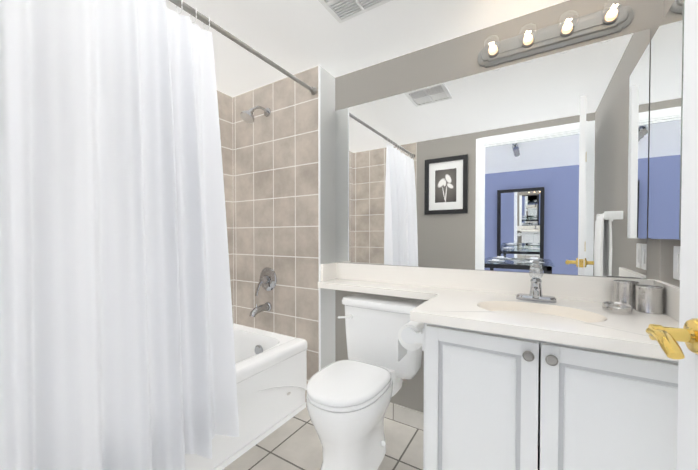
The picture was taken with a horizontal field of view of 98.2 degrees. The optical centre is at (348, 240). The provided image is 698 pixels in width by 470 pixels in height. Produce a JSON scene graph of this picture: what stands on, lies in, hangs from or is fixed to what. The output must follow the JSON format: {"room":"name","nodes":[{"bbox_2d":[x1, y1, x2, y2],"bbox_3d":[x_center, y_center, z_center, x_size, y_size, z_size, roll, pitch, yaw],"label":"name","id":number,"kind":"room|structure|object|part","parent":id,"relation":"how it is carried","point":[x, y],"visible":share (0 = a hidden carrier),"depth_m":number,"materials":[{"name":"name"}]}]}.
{"room":"bathroom","nodes":[
{"label":"bathroom","id":0,"kind":"room"},
{"bbox_2d":[217,90,233,322],"bbox_3d":[-1.380,-0.001,1.727,0.100,2.230,1.620,1,1,32],"label":"wall","id":1,"kind":"structure","parent":0,"point":[225,106],"depth_m":2.35,"materials":[{"name":"beige tile"}]},
{"bbox_2d":[233,66,334,406],"bbox_3d":[-0.520,-0.010,2.313,0.950,2.230,0.280,1,1,32],"label":"wall","id":2,"kind":"structure","parent":0,"point":[275,190],"depth_m":2.09,"materials":[{"name":"grey tile"}]},
{"bbox_2d":[169,0,316,94],"bbox_3d":[-0.621,-0.954,1.309,0.048,0.048,1.509,1,1,32],"label":"curtain rod","id":3,"kind":"object","parent":2,"relation":"attached to","point":[187,8],"visible":0.96,"depth_m":1.44,"materials":[{"name":"silver metal"}]},
{"bbox_2d":[0,0,238,469],"bbox_3d":[-0.764,-0.031,1.030,0.160,1.877,0.800,1,1,32],"label":"shower curtain","id":4,"kind":"object","parent":3,"relation":"hanging from","point":[117,351],"visible":0.98,"depth_m":1.02,"materials":[{"name":"fabric"}]},
{"bbox_2d":[240,106,270,123],"bbox_3d":[-0.643,-0.875,2.080,0.094,0.157,0.221,1,1,32],"label":"shower head","id":5,"kind":"object","parent":2,"relation":"attached to","point":[247,116],"visible":1,"depth_m":2.03},
{"bbox_2d":[249,302,271,316],"bbox_3d":[-0.629,0.482,2.125,0.068,0.088,0.166,1,1,32],"label":"tub spout","id":6,"kind":"object","parent":2,"relation":"attached to","point":[256,310],"visible":1,"depth_m":2.11,"materials":[{"name":"silver metal"}]},
{"bbox_2d":[255,267,276,295],"bbox_3d":[-0.611,0.291,2.151,0.170,0.197,0.097,1,1,32],"label":"shower valve","id":7,"kind":"object","parent":2,"relation":"attached to","point":[268,280],"visible":1,"depth_m":2.15,"materials":[{"name":"silver metal"}]},
{"bbox_2d":[318,64,320,370],"bbox_3d":[-0.189,-0.004,1.943,0.010,2.230,0.010,1,1,32],"label":"trim","id":8,"kind":"structure","parent":2,"relation":"attached to","point":[319,164],"depth_m":1.94,"materials":[{"name":"white paint"}]},
{"bbox_2d":[223,407,422,469],"bbox_3d":[-0.213,1.153,1.190,2.670,0.060,1.900,1,1,32],"label":"floor","id":9,"kind":"structure","parent":0,"point":[293,443],"depth_m":1.62,"materials":[{"name":"beige tile"}]},
{"bbox_2d":[185,323,306,469],"bbox_3d":[-0.989,0.891,1.564,0.748,0.452,1.506,1,1,32],"label":"bathtub","id":10,"kind":"object","parent":9,"relation":"on","point":[271,375],"visible":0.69,"depth_m":1.75,"materials":[{"name":"white ceramic"}]},
{"bbox_2d":[306,293,425,469],"bbox_3d":[0.071,0.730,1.577,0.496,0.773,0.723,1,1,32],"label":"toilet","id":11,"kind":"object","parent":9,"relation":"on","point":[348,401],"visible":0.94,"depth_m":1.47,"materials":[{"name":"white ceramic"}]},
{"bbox_2d":[318,262,679,469],"bbox_3d":[0.434,0.612,1.420,1.615,1.016,0.613,1,1,32],"label":"bathroom vanity","id":12,"kind":"object","parent":9,"relation":"on","point":[535,368],"visible":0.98,"depth_m":1.07,"materials":[{"name":"painted wood"},{"name":"marble"}]},
{"bbox_2d":[516,264,556,302],"bbox_3d":[0.820,0.188,1.327,0.156,0.164,0.152,1,1,32],"label":"faucet","id":13,"kind":"object","parent":12,"relation":"on","point":[535,295],"depth_m":1.35,"materials":[{"name":"silver metal"}]},
{"bbox_3d":[1.037,0.259,1.170,0.087,0.026,0.128,1,1,32],"label":"soap dish","id":14,"kind":"part","parent":12,"relation":"part of","materials":[{"name":"silver metal"}]},
{"bbox_2d":[613,280,638,308],"bbox_3d":[1.141,0.219,1.247,0.080,0.105,0.080,1,1,32],"label":"canister","id":15,"kind":"object","parent":12,"relation":"on","point":[623,290],"depth_m":1.22,"materials":[{"name":"silver metal"}]},
{"bbox_2d":[634,285,664,313],"bbox_3d":[1.153,0.223,1.163,0.082,0.098,0.082,1,1,32],"label":"canister","id":16,"kind":"object","parent":12,"relation":"on","point":[648,299],"depth_m":1.14,"materials":[{"name":"silver metal"}]},
{"bbox_2d":[165,0,567,96],"bbox_3d":[-0.213,-1.147,1.155,2.670,0.080,1.900,1,1,32],"label":"ceiling","id":17,"kind":"structure","parent":0,"point":[292,37],"depth_m":1.60,"materials":[{"name":"white paint"}]},
{"bbox_2d":[318,0,392,23],"bbox_3d":[0.004,-1.102,1.336,0.293,0.018,0.275,1,1,32],"label":"ceiling vent","id":18,"kind":"object","parent":17,"relation":"in","point":[340,11],"visible":1,"depth_m":1.42,"materials":[{"name":"white plastic"}]},
{"bbox_2d":[335,0,663,412],"bbox_3d":[0.664,0.000,1.690,1.720,2.230,0.100,1,1,32],"label":"wall","id":19,"kind":"structure","parent":0,"point":[450,60],"depth_m":1.68,"materials":[{"name":"grey paint"}]},
{"bbox_2d":[384,402,423,429],"bbox_3d":[0.198,1.063,1.831,0.795,0.100,0.175,1,1,32],"label":"baseboard","id":20,"kind":"structure","parent":19,"relation":"attached to","point":[407,416],"depth_m":1.83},
{"bbox_2d":[335,29,649,278],"bbox_3d":[0.577,-0.366,1.675,1.574,1.038,0.006,1,1,32],"label":"vanity mirror","id":21,"kind":"object","parent":19,"relation":"attached to","point":[525,166],"visible":1,"depth_m":1.53,"materials":[{"name":"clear mirror"}]},
{"bbox_2d":[478,0,632,67],"bbox_3d":[0.908,-0.959,1.385,0.610,0.112,0.137,1,1,32],"label":"light bar","id":22,"kind":"object","parent":19,"relation":"attached to","point":[617,18],"visible":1,"depth_m":1.40,"materials":[{"name":"silver metal"}]},
{"bbox_3d":[0.707,-0.960,1.493,0.080,0.080,0.110,1,1,32],"label":"sconce bulb","id":23,"kind":"part","parent":22,"relation":"part of","materials":[{"name":"white glass"}]},
{"bbox_3d":[0.836,-0.959,1.413,0.080,0.080,0.110,1,1,32],"label":"sconce bulb","id":24,"kind":"part","parent":22,"relation":"part of","materials":[{"name":"white glass"}]},
{"bbox_3d":[0.966,-0.958,1.333,0.080,0.080,0.110,1,1,32],"label":"sconce bulb","id":25,"kind":"part","parent":22,"relation":"part of","materials":[{"name":"white glass"}]},
{"bbox_3d":[1.095,-0.957,1.254,0.080,0.080,0.110,1,1,32],"label":"sconce bulb","id":26,"kind":"part","parent":22,"relation":"part of","materials":[{"name":"white glass"}]},
{"bbox_2d":[648,0,684,238],"bbox_3d":[1.177,-0.416,1.107,0.040,0.820,0.327,1,1,32],"label":"upper cabinet","id":27,"kind":"object","parent":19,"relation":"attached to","point":[666,127],"visible":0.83,"depth_m":1.09,"materials":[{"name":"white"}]},
{"bbox_2d":[660,0,680,286],"bbox_3d":[0.882,0.018,0.499,0.100,2.230,1.900,1,1,32],"label":"wall","id":28,"kind":"structure","parent":0,"point":[666,259],"depth_m":1.18,"materials":[{"name":"grey paint"}]},
{"bbox_2d":[646,0,697,469],"bbox_3d":[0.511,0.089,0.236,0.187,2.083,0.849,0,1,26],"label":"door","id":29,"kind":"structure","parent":28,"relation":"in","point":[685,336],"depth_m":0.58,"materials":[{"name":"white"}]},
{"bbox_3d":[0.659,0.176,0.546,0.187,0.066,0.165,0,1,26],"label":"handle","id":30,"kind":"part","parent":29,"relation":"part of","materials":[{"name":"gold metal"}]},
{"bbox_2d":[673,246,676,278],"bbox_3d":[1.176,0.079,1.082,0.009,0.120,0.072,1,1,32],"label":"switch plate","id":31,"kind":"object","parent":28,"relation":"attached to","point":[676,262],"depth_m":1.09,"materials":[{"name":"white plastic"}]},
{"bbox_2d":[676,246,680,279],"bbox_3d":[1.128,0.080,1.005,0.009,0.120,0.072,1,1,32],"label":"switch plate","id":32,"kind":"object","parent":28,"relation":"attached to","point":[678,247],"depth_m":1.07,"materials":[{"name":"white plastic"}]}
]}

